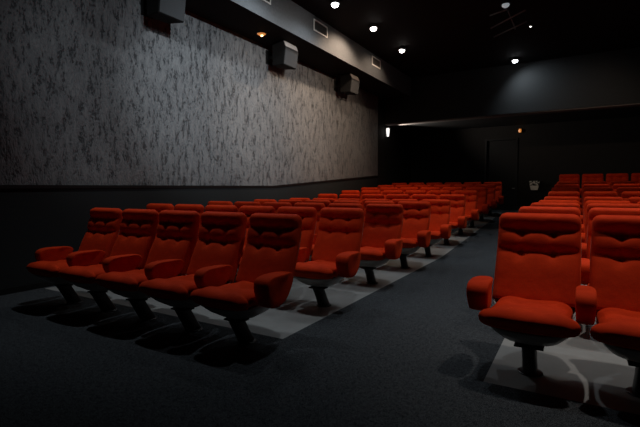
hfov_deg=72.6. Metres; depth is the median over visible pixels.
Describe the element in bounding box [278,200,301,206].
seat
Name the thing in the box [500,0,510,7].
ceiling spotlight
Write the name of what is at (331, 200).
seat
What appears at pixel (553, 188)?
seat
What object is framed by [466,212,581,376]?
seat
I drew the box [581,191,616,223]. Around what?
seat
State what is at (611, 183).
seat
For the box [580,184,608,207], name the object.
seat
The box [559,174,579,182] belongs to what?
seat
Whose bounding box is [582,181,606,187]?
cushion
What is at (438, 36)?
ceiling
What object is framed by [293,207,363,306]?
seat
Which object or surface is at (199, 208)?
seat
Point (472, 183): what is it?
seat
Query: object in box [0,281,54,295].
baseboard
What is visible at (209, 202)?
seat
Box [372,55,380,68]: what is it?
ceiling vent
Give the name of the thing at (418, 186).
seat
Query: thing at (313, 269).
seat cushion
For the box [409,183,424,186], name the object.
seat
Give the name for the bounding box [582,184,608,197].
cushion
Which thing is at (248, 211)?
cushion
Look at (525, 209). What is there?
seat
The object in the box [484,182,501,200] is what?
cushion
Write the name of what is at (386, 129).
wall lamp
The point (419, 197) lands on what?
seat
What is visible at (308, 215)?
cushion
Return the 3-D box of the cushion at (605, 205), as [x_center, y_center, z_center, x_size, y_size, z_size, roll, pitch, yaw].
[3.326,0.202,4.934,0.556,0.628,0.291,2,4,31]
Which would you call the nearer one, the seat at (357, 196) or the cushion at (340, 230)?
the cushion at (340, 230)
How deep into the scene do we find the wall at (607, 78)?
12.79 m
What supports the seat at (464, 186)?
on the floor at (300, 310)
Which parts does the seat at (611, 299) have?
armrest, foot plate, leg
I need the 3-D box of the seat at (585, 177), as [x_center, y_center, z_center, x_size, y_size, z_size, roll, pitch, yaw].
[7.861,-0.636,12.636,0.637,1.048,0.855,2,4,31]
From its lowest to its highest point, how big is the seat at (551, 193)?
1.048 m
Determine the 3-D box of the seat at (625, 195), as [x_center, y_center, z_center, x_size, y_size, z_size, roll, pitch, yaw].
[5.572,0.140,7.627,0.637,1.048,0.855,2,4,31]
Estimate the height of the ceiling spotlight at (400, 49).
0.120 m
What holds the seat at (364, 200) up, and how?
on the floor at (300, 310)
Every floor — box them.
[0,288,639,426]
[45,212,500,338]
[284,206,522,380]
[483,284,639,414]
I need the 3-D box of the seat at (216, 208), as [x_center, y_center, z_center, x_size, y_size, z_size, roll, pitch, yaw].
[-1.523,0.413,5.502,0.637,1.017,0.855,2,4,31]
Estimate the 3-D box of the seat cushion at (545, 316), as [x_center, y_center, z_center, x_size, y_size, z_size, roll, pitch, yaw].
[1.349,0.647,2.794,0.560,0.164,0.593,2,4,31]
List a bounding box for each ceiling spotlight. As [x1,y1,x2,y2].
[330,0,339,7]
[369,24,377,30]
[398,47,405,52]
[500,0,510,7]
[511,57,518,62]
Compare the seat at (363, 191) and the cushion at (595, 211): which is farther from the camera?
the seat at (363, 191)
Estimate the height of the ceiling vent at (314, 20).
0.236 m
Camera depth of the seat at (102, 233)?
4.79 m
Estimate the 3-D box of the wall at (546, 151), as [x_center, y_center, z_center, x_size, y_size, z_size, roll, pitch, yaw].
[8.790,-1.904,14.288,12.314,5.100,0.200,2,4,31]
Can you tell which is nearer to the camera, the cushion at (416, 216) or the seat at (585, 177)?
the cushion at (416, 216)
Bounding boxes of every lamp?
[256,31,266,35]
[385,128,389,136]
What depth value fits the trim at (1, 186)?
6.77 m
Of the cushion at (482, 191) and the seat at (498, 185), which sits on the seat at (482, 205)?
the cushion at (482, 191)
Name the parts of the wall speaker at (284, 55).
panel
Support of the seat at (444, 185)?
on the floor at (300, 310)
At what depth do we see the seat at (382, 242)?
5.74 m
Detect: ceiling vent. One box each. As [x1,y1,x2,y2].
[313,19,327,37]
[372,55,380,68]
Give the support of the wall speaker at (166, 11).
attached to the wall at (93, 92)
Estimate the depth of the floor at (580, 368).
2.86 m
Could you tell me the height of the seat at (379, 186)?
1.017 m
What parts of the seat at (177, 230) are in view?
armrest, leg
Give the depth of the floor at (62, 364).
2.73 m
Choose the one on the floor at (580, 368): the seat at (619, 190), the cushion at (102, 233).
the seat at (619, 190)
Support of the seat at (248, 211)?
on the floor at (300, 310)
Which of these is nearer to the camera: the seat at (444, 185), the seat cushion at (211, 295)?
the seat cushion at (211, 295)
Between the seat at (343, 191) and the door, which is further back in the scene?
the door
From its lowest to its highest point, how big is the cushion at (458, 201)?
0.610 m
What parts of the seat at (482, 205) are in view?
armrest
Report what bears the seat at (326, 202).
on the floor at (300, 310)
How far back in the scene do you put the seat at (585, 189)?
9.20 m
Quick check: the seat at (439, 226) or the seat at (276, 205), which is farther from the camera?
the seat at (439, 226)
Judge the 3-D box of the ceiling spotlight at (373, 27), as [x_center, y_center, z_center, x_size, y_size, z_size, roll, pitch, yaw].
[1.182,-4.091,9.618,0.192,0.120,0.192,2,4,31]
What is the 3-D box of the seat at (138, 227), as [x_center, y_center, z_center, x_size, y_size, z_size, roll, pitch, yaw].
[-2.154,0.478,4.437,0.637,1.017,0.855,2,4,31]
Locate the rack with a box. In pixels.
[490,9,526,37]
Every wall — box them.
[0,0,411,288]
[385,47,639,132]
[411,117,639,205]
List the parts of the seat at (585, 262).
armrest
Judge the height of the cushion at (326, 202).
0.610 m
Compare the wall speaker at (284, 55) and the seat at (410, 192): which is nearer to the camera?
the wall speaker at (284, 55)
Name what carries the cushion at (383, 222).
on the seat at (382, 242)
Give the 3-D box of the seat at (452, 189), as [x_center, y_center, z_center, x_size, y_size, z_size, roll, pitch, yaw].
[3.299,-0.175,11.267,0.637,1.017,0.855,2,4,31]
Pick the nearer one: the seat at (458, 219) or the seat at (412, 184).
the seat at (458, 219)
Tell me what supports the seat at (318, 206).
on the floor at (300, 310)
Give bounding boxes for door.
[484,138,517,205]
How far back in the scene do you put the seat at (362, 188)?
12.72 m
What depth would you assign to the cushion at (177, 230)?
4.28 m
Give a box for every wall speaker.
[141,0,185,23]
[265,40,297,69]
[334,73,359,94]
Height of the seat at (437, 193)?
1.017 m
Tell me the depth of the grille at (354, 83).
11.44 m
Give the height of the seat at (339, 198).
1.017 m
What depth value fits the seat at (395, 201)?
8.33 m
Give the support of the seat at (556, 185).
on the floor at (580, 368)
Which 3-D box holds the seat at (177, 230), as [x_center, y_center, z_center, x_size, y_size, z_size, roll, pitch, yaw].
[-1.638,0.494,4.132,0.637,1.017,0.855,2,4,31]
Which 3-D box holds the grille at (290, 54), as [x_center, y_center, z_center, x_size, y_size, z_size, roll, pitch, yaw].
[-0.592,-3.187,8.922,0.057,0.326,0.444,2,4,31]
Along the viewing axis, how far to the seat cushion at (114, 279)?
3.78 m
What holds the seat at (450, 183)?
on the floor at (300, 310)
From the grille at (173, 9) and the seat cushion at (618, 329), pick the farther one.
the grille at (173, 9)
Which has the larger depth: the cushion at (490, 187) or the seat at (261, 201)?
the cushion at (490, 187)
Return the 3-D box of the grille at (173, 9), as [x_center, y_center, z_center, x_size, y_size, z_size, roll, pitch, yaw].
[-2.135,-3.026,6.320,0.057,0.326,0.444,2,4,31]
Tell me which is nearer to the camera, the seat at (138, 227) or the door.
the seat at (138, 227)
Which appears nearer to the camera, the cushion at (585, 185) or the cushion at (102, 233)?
the cushion at (102, 233)
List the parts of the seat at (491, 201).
armrest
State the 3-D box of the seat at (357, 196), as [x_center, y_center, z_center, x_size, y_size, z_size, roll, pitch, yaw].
[0.487,0.060,10.062,0.637,1.017,0.855,2,4,31]
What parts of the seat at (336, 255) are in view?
armrest, leg, armrest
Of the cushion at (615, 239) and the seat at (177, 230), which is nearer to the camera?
the cushion at (615, 239)
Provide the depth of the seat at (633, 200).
6.88 m
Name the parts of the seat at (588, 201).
armrest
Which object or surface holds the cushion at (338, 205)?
on the seat at (337, 205)
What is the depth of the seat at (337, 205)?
6.12 m
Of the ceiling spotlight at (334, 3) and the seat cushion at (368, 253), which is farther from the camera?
the ceiling spotlight at (334, 3)
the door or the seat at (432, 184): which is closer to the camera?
the seat at (432, 184)
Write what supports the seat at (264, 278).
on the floor at (62, 364)
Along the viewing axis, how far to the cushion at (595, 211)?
3.97 m
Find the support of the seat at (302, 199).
on the floor at (300, 310)
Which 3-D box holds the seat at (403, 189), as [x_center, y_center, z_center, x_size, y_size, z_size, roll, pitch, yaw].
[2.266,-0.207,11.878,0.637,1.017,0.855,2,4,31]
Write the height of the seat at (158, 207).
1.017 m
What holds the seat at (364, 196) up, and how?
on the floor at (300, 310)
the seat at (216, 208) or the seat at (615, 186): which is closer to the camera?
the seat at (216, 208)
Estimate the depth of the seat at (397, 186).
13.47 m
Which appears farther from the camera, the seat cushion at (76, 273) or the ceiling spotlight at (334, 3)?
the ceiling spotlight at (334, 3)
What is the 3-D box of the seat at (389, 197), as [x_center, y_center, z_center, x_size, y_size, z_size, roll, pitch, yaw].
[1.520,0.092,9.452,0.637,1.017,0.855,2,4,31]
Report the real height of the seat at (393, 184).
1.017 m
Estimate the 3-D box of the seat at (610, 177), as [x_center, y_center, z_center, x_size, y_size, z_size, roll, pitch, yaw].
[8.377,-0.620,12.331,0.637,1.048,0.855,2,4,31]
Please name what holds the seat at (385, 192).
on the floor at (300, 310)
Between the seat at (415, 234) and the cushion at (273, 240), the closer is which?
the cushion at (273, 240)
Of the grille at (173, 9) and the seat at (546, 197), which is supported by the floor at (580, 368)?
the seat at (546, 197)
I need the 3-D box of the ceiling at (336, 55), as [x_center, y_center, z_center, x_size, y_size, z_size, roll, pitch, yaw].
[-1.790,-3.689,7.121,0.904,0.604,17.200,2,4,31]
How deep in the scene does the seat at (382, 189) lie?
12.41 m
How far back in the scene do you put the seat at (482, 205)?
11.02 m
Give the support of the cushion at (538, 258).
on the seat at (537, 276)
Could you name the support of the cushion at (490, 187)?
on the seat at (491, 201)
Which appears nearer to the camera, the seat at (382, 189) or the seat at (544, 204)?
the seat at (544, 204)
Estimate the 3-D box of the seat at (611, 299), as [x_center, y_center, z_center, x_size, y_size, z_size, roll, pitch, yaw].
[1.898,0.556,2.614,0.637,1.048,0.855,2,4,31]
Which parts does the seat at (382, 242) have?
leg, armrest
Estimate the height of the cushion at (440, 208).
0.610 m
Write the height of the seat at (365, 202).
1.017 m
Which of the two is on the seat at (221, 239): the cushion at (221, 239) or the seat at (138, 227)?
the cushion at (221, 239)
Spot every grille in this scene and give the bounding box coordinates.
[159,0,185,21]
[284,47,297,67]
[350,79,359,93]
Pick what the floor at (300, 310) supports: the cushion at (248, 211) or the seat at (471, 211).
the seat at (471, 211)
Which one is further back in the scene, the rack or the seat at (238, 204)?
the rack
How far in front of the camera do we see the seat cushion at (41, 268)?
4.37 m
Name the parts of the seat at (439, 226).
leg, armrest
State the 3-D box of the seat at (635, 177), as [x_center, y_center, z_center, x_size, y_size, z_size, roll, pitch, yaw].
[8.893,-0.604,12.025,0.637,1.048,0.855,2,4,31]
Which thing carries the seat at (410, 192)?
on the floor at (300, 310)
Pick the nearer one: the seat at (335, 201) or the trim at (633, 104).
the seat at (335, 201)
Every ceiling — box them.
[185,0,410,99]
[291,0,639,77]
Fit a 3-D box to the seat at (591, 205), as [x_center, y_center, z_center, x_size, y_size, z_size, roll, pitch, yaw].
[3.162,0.424,4.744,0.637,1.048,0.855,2,4,31]
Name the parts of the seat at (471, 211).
leg, armrest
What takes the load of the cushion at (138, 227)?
on the seat at (138, 227)
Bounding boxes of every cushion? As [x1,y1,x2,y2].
[26,260,99,276]
[58,264,137,283]
[78,208,122,263]
[96,269,178,290]
[110,209,158,269]
[139,274,227,299]
[144,210,199,275]
[186,211,246,282]
[190,281,258,310]
[235,213,301,282]
[239,205,274,245]
[277,206,316,261]
[294,260,337,278]
[305,200,330,206]
[311,207,363,261]
[328,203,362,208]
[360,246,385,260]
[361,204,403,247]
[398,201,430,237]
[401,237,417,247]
[422,199,450,230]
[431,231,440,238]
[439,194,465,221]
[449,222,457,228]
[454,190,477,214]
[466,187,486,208]
[475,184,494,204]
[478,296,580,337]
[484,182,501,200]
[492,212,581,307]
[582,174,602,182]
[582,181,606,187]
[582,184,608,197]
[585,203,639,242]
[586,207,639,258]
[589,215,639,311]
[590,308,639,350]
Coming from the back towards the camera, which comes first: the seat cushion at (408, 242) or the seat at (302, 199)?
the seat at (302, 199)
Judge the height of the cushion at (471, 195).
0.610 m
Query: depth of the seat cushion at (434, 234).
7.34 m
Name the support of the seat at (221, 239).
on the floor at (62, 364)
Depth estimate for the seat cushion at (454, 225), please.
8.40 m
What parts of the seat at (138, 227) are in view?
armrest, leg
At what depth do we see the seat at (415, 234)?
6.80 m
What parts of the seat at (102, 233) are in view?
armrest, leg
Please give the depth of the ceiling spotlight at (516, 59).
12.07 m
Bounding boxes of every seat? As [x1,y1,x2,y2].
[26,208,122,303]
[58,209,158,311]
[96,210,199,320]
[139,211,246,331]
[146,203,173,234]
[174,204,203,245]
[190,213,301,344]
[198,205,237,237]
[207,201,232,204]
[234,201,260,211]
[234,205,274,282]
[239,206,316,264]
[253,199,275,205]
[262,202,291,213]
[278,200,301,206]
[289,198,309,202]
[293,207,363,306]
[294,202,324,233]
[305,200,330,258]
[310,203,362,256]
[312,198,334,202]
[318,194,337,199]
[333,200,361,204]
[337,198,360,200]
[339,194,359,198]
[341,190,359,194]
[359,204,403,283]
[360,187,377,199]
[361,190,380,201]
[361,194,383,205]
[362,199,387,209]
[363,201,393,221]
[378,185,393,189]
[380,187,397,193]
[383,190,402,198]
[386,194,409,200]
[391,199,417,203]
[392,183,406,186]
[395,185,411,189]
[398,201,430,267]
[400,187,418,193]
[405,190,426,198]
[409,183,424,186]
[412,194,436,200]
[414,185,431,189]
[421,187,439,193]
[422,199,450,256]
[426,182,442,186]
[429,190,450,198]
[433,184,451,189]
[439,194,466,244]
[442,187,462,193]
[445,182,461,186]
[454,184,472,189]
[454,190,478,234]
[464,182,480,186]
[466,187,488,227]
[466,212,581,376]
[475,184,496,220]
[484,182,503,215]
[518,206,580,217]
[530,202,579,208]
[539,200,579,204]
[544,196,579,201]
[548,191,579,198]
[551,187,579,192]
[554,184,579,188]
[557,181,579,185]
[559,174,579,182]
[575,215,639,397]
[580,174,602,195]
[580,181,606,202]
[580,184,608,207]
[580,187,612,214]
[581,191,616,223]
[581,197,622,232]
[581,200,630,242]
[581,203,639,257]
[581,207,639,285]
[606,173,628,183]
[609,181,634,187]
[613,184,639,191]
[616,187,639,196]
[621,191,639,200]
[628,197,639,203]
[631,173,639,183]
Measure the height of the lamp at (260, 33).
0.058 m
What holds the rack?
hanging from the ceiling at (438, 36)
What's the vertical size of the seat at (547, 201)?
1.048 m
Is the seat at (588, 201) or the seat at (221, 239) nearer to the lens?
the seat at (221, 239)
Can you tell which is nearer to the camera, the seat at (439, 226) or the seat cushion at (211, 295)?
the seat cushion at (211, 295)
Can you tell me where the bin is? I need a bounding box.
[529,181,539,189]
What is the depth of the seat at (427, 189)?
11.79 m
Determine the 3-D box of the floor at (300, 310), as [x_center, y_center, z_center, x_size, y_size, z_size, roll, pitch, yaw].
[1.141,0.600,9.513,3.605,0.727,11.760,2,4,31]
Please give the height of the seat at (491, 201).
1.017 m
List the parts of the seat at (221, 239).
armrest, leg, foot plate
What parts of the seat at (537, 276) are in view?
armrest, leg, foot plate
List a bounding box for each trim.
[0,175,377,188]
[385,103,639,125]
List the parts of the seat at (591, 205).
armrest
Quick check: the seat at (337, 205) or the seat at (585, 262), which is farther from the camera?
the seat at (337, 205)
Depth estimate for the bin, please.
14.91 m
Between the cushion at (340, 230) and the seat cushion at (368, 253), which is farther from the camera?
the seat cushion at (368, 253)
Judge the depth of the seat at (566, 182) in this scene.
11.62 m
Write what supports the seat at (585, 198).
on the floor at (580, 368)
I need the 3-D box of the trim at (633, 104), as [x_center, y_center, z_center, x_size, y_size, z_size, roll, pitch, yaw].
[7.443,-2.882,11.958,11.914,0.030,0.370,2,4,31]
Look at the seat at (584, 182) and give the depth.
11.32 m
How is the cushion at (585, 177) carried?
on the seat at (585, 177)
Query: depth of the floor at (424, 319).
3.97 m
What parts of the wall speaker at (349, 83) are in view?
panel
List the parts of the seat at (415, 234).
leg, armrest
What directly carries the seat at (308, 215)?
on the floor at (300, 310)
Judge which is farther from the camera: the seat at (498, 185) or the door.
the door
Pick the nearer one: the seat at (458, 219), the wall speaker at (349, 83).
the seat at (458, 219)
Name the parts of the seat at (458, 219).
armrest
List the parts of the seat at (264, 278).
armrest, leg, foot plate, armrest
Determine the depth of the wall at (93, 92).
6.71 m
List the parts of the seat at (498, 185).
armrest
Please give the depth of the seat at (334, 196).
10.54 m
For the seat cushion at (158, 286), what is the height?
0.159 m

